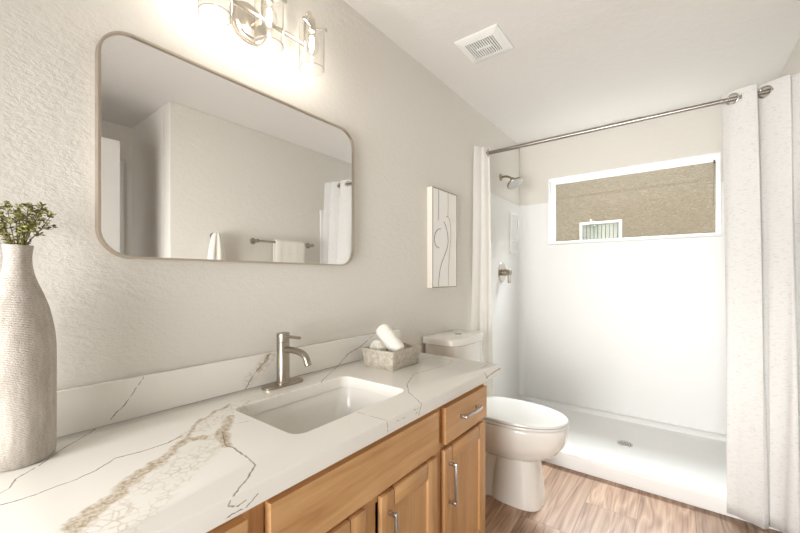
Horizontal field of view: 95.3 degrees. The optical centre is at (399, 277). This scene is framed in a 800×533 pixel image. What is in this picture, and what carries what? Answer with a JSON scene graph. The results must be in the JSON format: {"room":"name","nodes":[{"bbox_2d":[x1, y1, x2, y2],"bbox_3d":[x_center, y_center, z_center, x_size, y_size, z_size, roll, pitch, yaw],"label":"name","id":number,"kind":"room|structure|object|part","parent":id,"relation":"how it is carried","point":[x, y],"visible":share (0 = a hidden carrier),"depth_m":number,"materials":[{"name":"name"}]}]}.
{"room":"bathroom","nodes":[
{"label":"bathroom","id":0,"kind":"room"},
{"bbox_2d":[0,0,519,389],"bbox_3d":[-0.340,-0.021,1.567,0.120,2.374,4.573,0,0,38],"label":"wall","id":1,"kind":"structure","parent":0,"point":[115,317],"depth_m":1.22,"materials":[{"name":"white paint"}]},
{"bbox_2d":[95,31,353,265],"bbox_3d":[-0.482,-0.344,1.260,0.025,0.589,0.893,0,0,38],"label":"vanity mirror","id":2,"kind":"object","parent":1,"relation":"attached to","point":[194,161],"visible":1,"depth_m":1.11,"materials":[{"name":"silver metal"}]},
{"bbox_2d":[57,329,399,437],"bbox_3d":[-0.475,0.319,1.274,0.019,0.106,1.543,0,0,38],"label":"backsplash","id":3,"kind":"structure","parent":1,"relation":"attached to","point":[81,408],"depth_m":1.05,"materials":[{"name":"white stone"}]},
{"bbox_2d":[197,0,326,75],"bbox_3d":[-0.451,-0.845,1.181,0.172,0.215,0.436,0,0,38],"label":"vanity light","id":4,"kind":"object","parent":1,"relation":"attached to","point":[248,23],"visible":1,"depth_m":1.20,"materials":[{"name":"clear glass"}]},
{"bbox_3d":[-0.471,-0.840,1.201,0.060,0.018,0.018,0,0,38],"label":"stem","id":5,"kind":"part","parent":4,"relation":"part of","materials":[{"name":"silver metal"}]},
{"bbox_3d":[-0.432,-0.897,1.171,0.048,0.110,0.008,0,0,38],"label":"arm","id":6,"kind":"part","parent":4,"relation":"part of","materials":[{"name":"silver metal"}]},
{"bbox_3d":[-0.416,-0.817,1.159,0.088,0.158,0.088,0,0,38],"label":"lamp shade","id":7,"kind":"part","parent":4,"relation":"part of","materials":[{"name":"clear glass"}]},
{"bbox_2d":[263,0,286,8],"bbox_3d":[-0.424,-0.894,1.161,0.092,0.044,0.098,0,0,38],"label":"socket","id":8,"kind":"object","parent":4,"relation":"attached to","point":[269,2],"depth_m":1.16,"materials":[{"name":"silver metal"}]},
{"bbox_3d":[-0.329,-0.897,1.305,0.048,0.110,0.008,0,0,38],"label":"arm","id":9,"kind":"part","parent":4,"relation":"part of","materials":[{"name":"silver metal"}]},
{"bbox_2d":[302,16,326,34],"bbox_3d":[-0.322,-0.894,1.295,0.092,0.044,0.098,0,0,38],"label":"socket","id":10,"kind":"object","parent":4,"relation":"attached to","point":[311,22],"depth_m":1.29,"materials":[{"name":"silver metal"}]},
{"bbox_2d":[427,186,456,287],"bbox_3d":[0.260,-0.232,2.218,0.037,0.584,0.288,0,0,38],"label":"framed art","id":11,"kind":"object","parent":1,"relation":"attached to","point":[441,204],"visible":1,"depth_m":2.18,"materials":[{"name":"beige"}]},
{"bbox_2d":[490,193,518,398],"bbox_3d":[0.801,0.209,2.946,0.010,1.722,0.873,0,0,38],"label":"wall panel","id":12,"kind":"object","parent":1,"relation":"attached to","point":[505,295],"visible":0.51,"depth_m":3.02,"materials":[{"name":"white plastic"}]},
{"bbox_2d":[498,262,511,282],"bbox_3d":[0.864,-0.038,2.957,0.074,0.169,0.164,0,0,38],"label":"shower valve","id":13,"kind":"object","parent":12,"relation":"attached to","point":[503,272],"visible":1,"depth_m":2.94,"materials":[{"name":"silver metal"}]},
{"bbox_2d":[510,212,518,253],"bbox_3d":[1.001,-0.386,3.184,0.015,0.352,0.196,0,0,38],"label":"shower caddy","id":14,"kind":"object","parent":12,"relation":"attached to","point":[514,218],"visible":1,"depth_m":3.20,"materials":[{"name":"white plastic"}]},
{"bbox_2d":[499,174,522,188],"bbox_3d":[0.877,-0.777,2.897,0.190,0.145,0.133,0,0,38],"label":"showerhead","id":15,"kind":"object","parent":1,"relation":"attached to","point":[514,183],"visible":1,"depth_m":2.87,"materials":[{"name":"silver metal"}]},
{"bbox_2d":[486,89,769,154],"bbox_3d":[1.219,-0.888,2.153,1.639,0.056,0.056,0,0,38],"label":"curtain rod","id":16,"kind":"object","parent":1,"relation":"attached to","point":[767,91],"visible":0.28,"depth_m":2.09,"materials":[{"name":"silver metal"}]},
{"bbox_2d":[471,146,493,396],"bbox_3d":[0.584,0.107,2.564,0.180,2.074,0.165,0,0,17],"label":"shower curtain","id":17,"kind":"object","parent":16,"relation":"hanging from","point":[481,312],"visible":0.77,"depth_m":2.55,"materials":[{"name":"white fabric"}]},
{"bbox_2d":[722,72,799,532],"bbox_3d":[1.714,0.107,1.698,0.149,2.074,0.359,0,0,-30],"label":"shower curtain","id":18,"kind":"object","parent":16,"relation":"hanging from","point":[761,135],"visible":0.99,"depth_m":1.70,"materials":[{"name":"fabric"}]},
{"bbox_2d":[343,0,799,144],"bbox_3d":[0.665,-1.258,0.809,2.637,0.100,4.833,0,0,38],"label":"ceiling","id":19,"kind":"structure","parent":0,"point":[571,66],"depth_m":1.96,"materials":[{"name":"white paint"}]},
{"bbox_2d":[454,24,513,62],"bbox_3d":[0.438,-1.199,1.892,0.230,0.016,0.226,0,0,38],"label":"ceiling vent","id":20,"kind":"object","parent":19,"relation":"in","point":[491,41],"visible":1,"depth_m":1.87,"materials":[{"name":"white paint"}]},
{"bbox_2d":[466,35,502,58],"bbox_3d":[0.438,-1.197,1.892,0.139,0.012,0.146,0,0,38],"label":"grille","id":21,"kind":"object","parent":20,"relation":"attached to","point":[484,46],"depth_m":1.89,"materials":[{"name":"white paint"}]},
{"bbox_2d":[485,461,781,532],"bbox_3d":[0.665,1.216,0.809,2.637,0.100,4.833,0,0,38],"label":"floor","id":22,"kind":"structure","parent":0,"point":[576,501],"depth_m":1.80,"materials":[{"name":"wood"}]},
{"bbox_2d":[206,384,486,532],"bbox_3d":[-0.264,0.788,1.102,0.565,0.755,1.403,0,0,38],"label":"vanity cabinet","id":23,"kind":"object","parent":22,"relation":"on","point":[427,475],"visible":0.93,"depth_m":1.05,"materials":[{"name":"brown wood"}]},
{"bbox_3d":[-0.386,0.504,0.542,0.022,0.124,0.325,0,0,38],"label":"drawer","id":24,"kind":"part","parent":23,"relation":"part of","materials":[{"name":"brown wood"}]},
{"bbox_2d":[0,353,499,532],"bbox_3d":[-0.261,0.391,1.110,0.559,0.038,1.543,0,0,38],"label":"countertop","id":25,"kind":"structure","parent":23,"relation":"on","point":[196,467],"depth_m":0.77,"materials":[{"name":"white stone"}]},
{"bbox_2d":[0,244,56,472],"bbox_3d":[-0.778,0.153,0.742,0.116,0.437,0.116,0,0,38],"label":"vase","id":26,"kind":"object","parent":25,"relation":"on","point":[28,343],"visible":1,"depth_m":0.72,"materials":[{"name":"ceramic"}]},
{"bbox_2d":[0,200,57,244],"bbox_3d":[-0.785,-0.099,0.746,0.116,0.114,0.124,0,0,38],"label":"bunch","id":27,"kind":"object","parent":26,"relation":"in","point":[26,228],"visible":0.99,"depth_m":0.74,"materials":[{"name":"green plant"}]},
{"bbox_2d":[261,332,311,390],"bbox_3d":[-0.359,0.282,1.228,0.175,0.180,0.156,0,0,38],"label":"sink faucet","id":28,"kind":"object","parent":25,"relation":"on","point":[284,349],"visible":1,"depth_m":1.24,"materials":[{"name":"silver metal"}]},
{"bbox_3d":[-0.406,0.368,1.264,0.058,0.007,0.156,0,0,38],"label":"deck plate","id":29,"kind":"part","parent":28,"relation":"part of","materials":[{"name":"silver metal"}]},
{"bbox_3d":[-0.362,0.203,1.234,0.070,0.011,0.011,0,0,34],"label":"lever","id":30,"kind":"part","parent":28,"relation":"part of","materials":[{"name":"silver metal"}]},
{"bbox_3d":[-0.343,0.263,1.216,0.135,0.056,0.022,0,0,38],"label":"spout","id":31,"kind":"part","parent":28,"relation":"part of","materials":[{"name":"silver metal"}]},
{"bbox_2d":[250,387,389,433],"bbox_3d":[-0.225,0.490,1.117,0.337,0.158,0.482,0,0,38],"label":"undermount sink","id":32,"kind":"object","parent":25,"relation":"in","point":[305,415],"visible":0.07,"depth_m":1.27,"materials":[{"name":"white ceramic"}]},
{"bbox_2d":[362,343,420,370],"bbox_3d":[-0.034,0.333,1.558,0.172,0.077,0.202,0,0,38],"label":"box","id":33,"kind":"object","parent":25,"relation":"on","point":[386,360],"visible":0.84,"depth_m":1.49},
{"bbox_2d":[370,340,389,351],"bbox_3d":[-0.070,0.307,1.576,0.057,0.082,0.133,0,0,38],"label":"rolled washcloth","id":34,"kind":"object","parent":33,"relation":"in","point":[379,345],"visible":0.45,"depth_m":1.53,"materials":[{"name":"white fabric"}]},
{"bbox_2d":[376,324,404,351],"bbox_3d":[-0.042,0.266,1.555,0.135,0.131,0.064,0,0,33],"label":"rolled washcloth","id":35,"kind":"object","parent":33,"relation":"in","point":[384,332],"visible":0.81,"depth_m":1.53,"materials":[{"name":"white fabric"}]},
{"bbox_3d":[-0.175,0.614,0.820,0.018,0.056,0.164,0,0,38],"label":"rail","id":36,"kind":"part","parent":23,"relation":"part of","materials":[{"name":"brown wood"}]},
{"bbox_3d":[-0.018,0.703,0.982,0.028,0.144,0.012,0,0,38],"label":"handle","id":37,"kind":"part","parent":23,"relation":"part of","materials":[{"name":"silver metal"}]},
{"bbox_3d":[0.031,0.614,1.088,0.018,0.056,0.172,0,0,38],"label":"rail","id":38,"kind":"part","parent":23,"relation":"part of","materials":[{"name":"brown wood"}]},
{"bbox_3d":[0.028,0.822,1.090,0.006,0.364,0.176,0,0,38],"label":"door","id":39,"kind":"part","parent":23,"relation":"part of","materials":[{"name":"brown wood"}]},
{"bbox_3d":[0.183,0.703,1.242,0.028,0.144,0.012,0,0,38],"label":"handle","id":40,"kind":"part","parent":23,"relation":"part of","materials":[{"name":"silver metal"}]},
{"bbox_3d":[0.246,0.504,1.365,0.022,0.124,0.328,0,0,38],"label":"drawer","id":41,"kind":"part","parent":23,"relation":"part of","materials":[{"name":"brown wood"}]},
{"bbox_3d":[0.245,0.614,1.366,0.018,0.056,0.216,0,0,38],"label":"rail","id":42,"kind":"part","parent":23,"relation":"part of","materials":[{"name":"brown wood"}]},
{"bbox_3d":[0.242,0.822,1.369,0.006,0.364,0.220,0,0,38],"label":"door","id":43,"kind":"part","parent":23,"relation":"part of","materials":[{"name":"brown wood"}]},
{"bbox_3d":[0.266,0.498,1.350,0.028,0.012,0.138,0,0,38],"label":"handle","id":44,"kind":"part","parent":23,"relation":"part of","materials":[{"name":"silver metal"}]},
{"bbox_2d":[423,329,568,511],"bbox_3d":[0.532,0.748,1.999,0.721,0.836,0.397,0,0,38],"label":"toilet","id":45,"kind":"object","parent":22,"relation":"on","point":[519,434],"visible":0.55,"depth_m":1.86,"materials":[{"name":"white ceramic"}]},
{"bbox_3d":[0.336,0.355,2.146,0.230,0.042,0.392,0,0,38],"label":"tank lid","id":46,"kind":"part","parent":45,"relation":"part of","materials":[{"name":"white ceramic"}]},
{"bbox_3d":[0.335,0.565,2.147,0.208,0.378,0.368,0,0,38],"label":"tank","id":47,"kind":"part","parent":45,"relation":"part of","materials":[{"name":"white ceramic"}]},
{"bbox_3d":[0.630,0.734,1.943,0.497,0.012,0.366,0,0,38],"label":"seat","id":48,"kind":"part","parent":45,"relation":"part of","materials":[{"name":"white plastic"}]},
{"bbox_3d":[0.629,0.717,1.944,0.495,0.020,0.364,0,0,38],"label":"seat lid","id":49,"kind":"part","parent":45,"relation":"part of","materials":[{"name":"white plastic"}]},
{"bbox_3d":[0.619,0.842,1.952,0.522,0.197,0.360,0,0,38],"label":"bowl","id":50,"kind":"part","parent":45,"relation":"part of","materials":[{"name":"white ceramic"}]},
{"bbox_2d":[515,395,780,531],"bbox_3d":[1.465,1.117,2.474,1.638,0.095,0.935,0,0,38],"label":"shower pan","id":51,"kind":"object","parent":22,"relation":"on","point":[686,465],"visible":0.52,"depth_m":2.27,"materials":[{"name":"white plastic"}]},
{"bbox_2d":[617,440,632,446],"bbox_3d":[1.505,1.113,2.438,0.092,0.006,0.092,0,0,38],"label":"shower drain","id":52,"kind":"object","parent":51,"relation":"in","point":[621,442],"visible":1,"depth_m":2.44,"materials":[{"name":"silver metal"}]},
{"bbox_2d":[520,94,767,244],"bbox_3d":[2.094,-0.021,2.670,2.637,2.374,0.140,0,0,38],"label":"wall","id":53,"kind":"structure","parent":0,"point":[696,132],"depth_m":2.85,"materials":[{"name":"white paint"}]},
{"bbox_2d":[519,182,725,434],"bbox_3d":[1.732,0.209,2.821,1.639,1.722,0.060,0,0,38],"label":"wall panel","id":54,"kind":"object","parent":53,"relation":"attached to","point":[637,329],"visible":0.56,"depth_m":2.82,"materials":[{"name":"white plastic"}]},
{"bbox_2d":[547,152,722,244],"bbox_3d":[1.774,-0.569,2.873,1.153,0.580,0.117,0,0,38],"label":"window","id":55,"kind":"structure","parent":53,"relation":"in","point":[705,158],"depth_m":2.82,"materials":[{"name":"white plastic"}]},
{"bbox_3d":[1.760,-0.294,2.855,1.153,0.022,0.072,0,0,38],"label":"sill","id":56,"kind":"part","parent":55,"relation":"part of","materials":[{"name":"white plastic"}]},
{"bbox_2d":[713,160,714,205],"bbox_3d":[2.200,-0.663,2.551,0.011,0.318,0.011,0,0,38],"label":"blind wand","id":57,"kind":"object","parent":55,"relation":"hanging from","point":[713,160],"visible":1,"depth_m":2.55,"materials":[{"name":"white plastic"}]},
{"bbox_2d":[779,37,799,77],"bbox_3d":[1.745,-0.021,1.397,0.115,2.374,2.304,0,0,38],"label":"wall","id":58,"kind":"structure","parent":0,"point":[792,67],"depth_m":1.91,"materials":[{"name":"white paint"}]},
{"bbox_3d":[2.690,1.391,3.774,14.000,0.150,2.337,0,0,38],"label":"ground","id":59,"kind":"structure","parent":0,"visible":0},
{"bbox_2d":[556,161,715,241],"bbox_3d":[3.462,-0.784,4.780,14.000,4.500,0.200,0,0,38],"label":"wall","id":60,"kind":"structure","parent":59,"relation":"on","point":[676,200],"depth_m":4.81,"materials":[{"name":"beige paint"}]},
{"bbox_2d":[580,220,621,239],"bbox_3d":[2.881,-0.361,5.210,0.725,1.055,0.215,0,0,38],"label":"window","id":61,"kind":"structure","parent":60,"relation":"in","point":[610,221],"depth_m":5.23,"materials":[{"name":"white plastic"}]},
{"bbox_2d":[583,222,619,239],"bbox_3d":[2.893,-0.374,5.229,0.490,0.820,0.040,0,0,38],"label":"vertical blind","id":62,"kind":"object","parent":61,"relation":"attached to","point":[594,226],"visible":0.34,"depth_m":5.24,"materials":[{"name":"beige plastic"}]}
]}

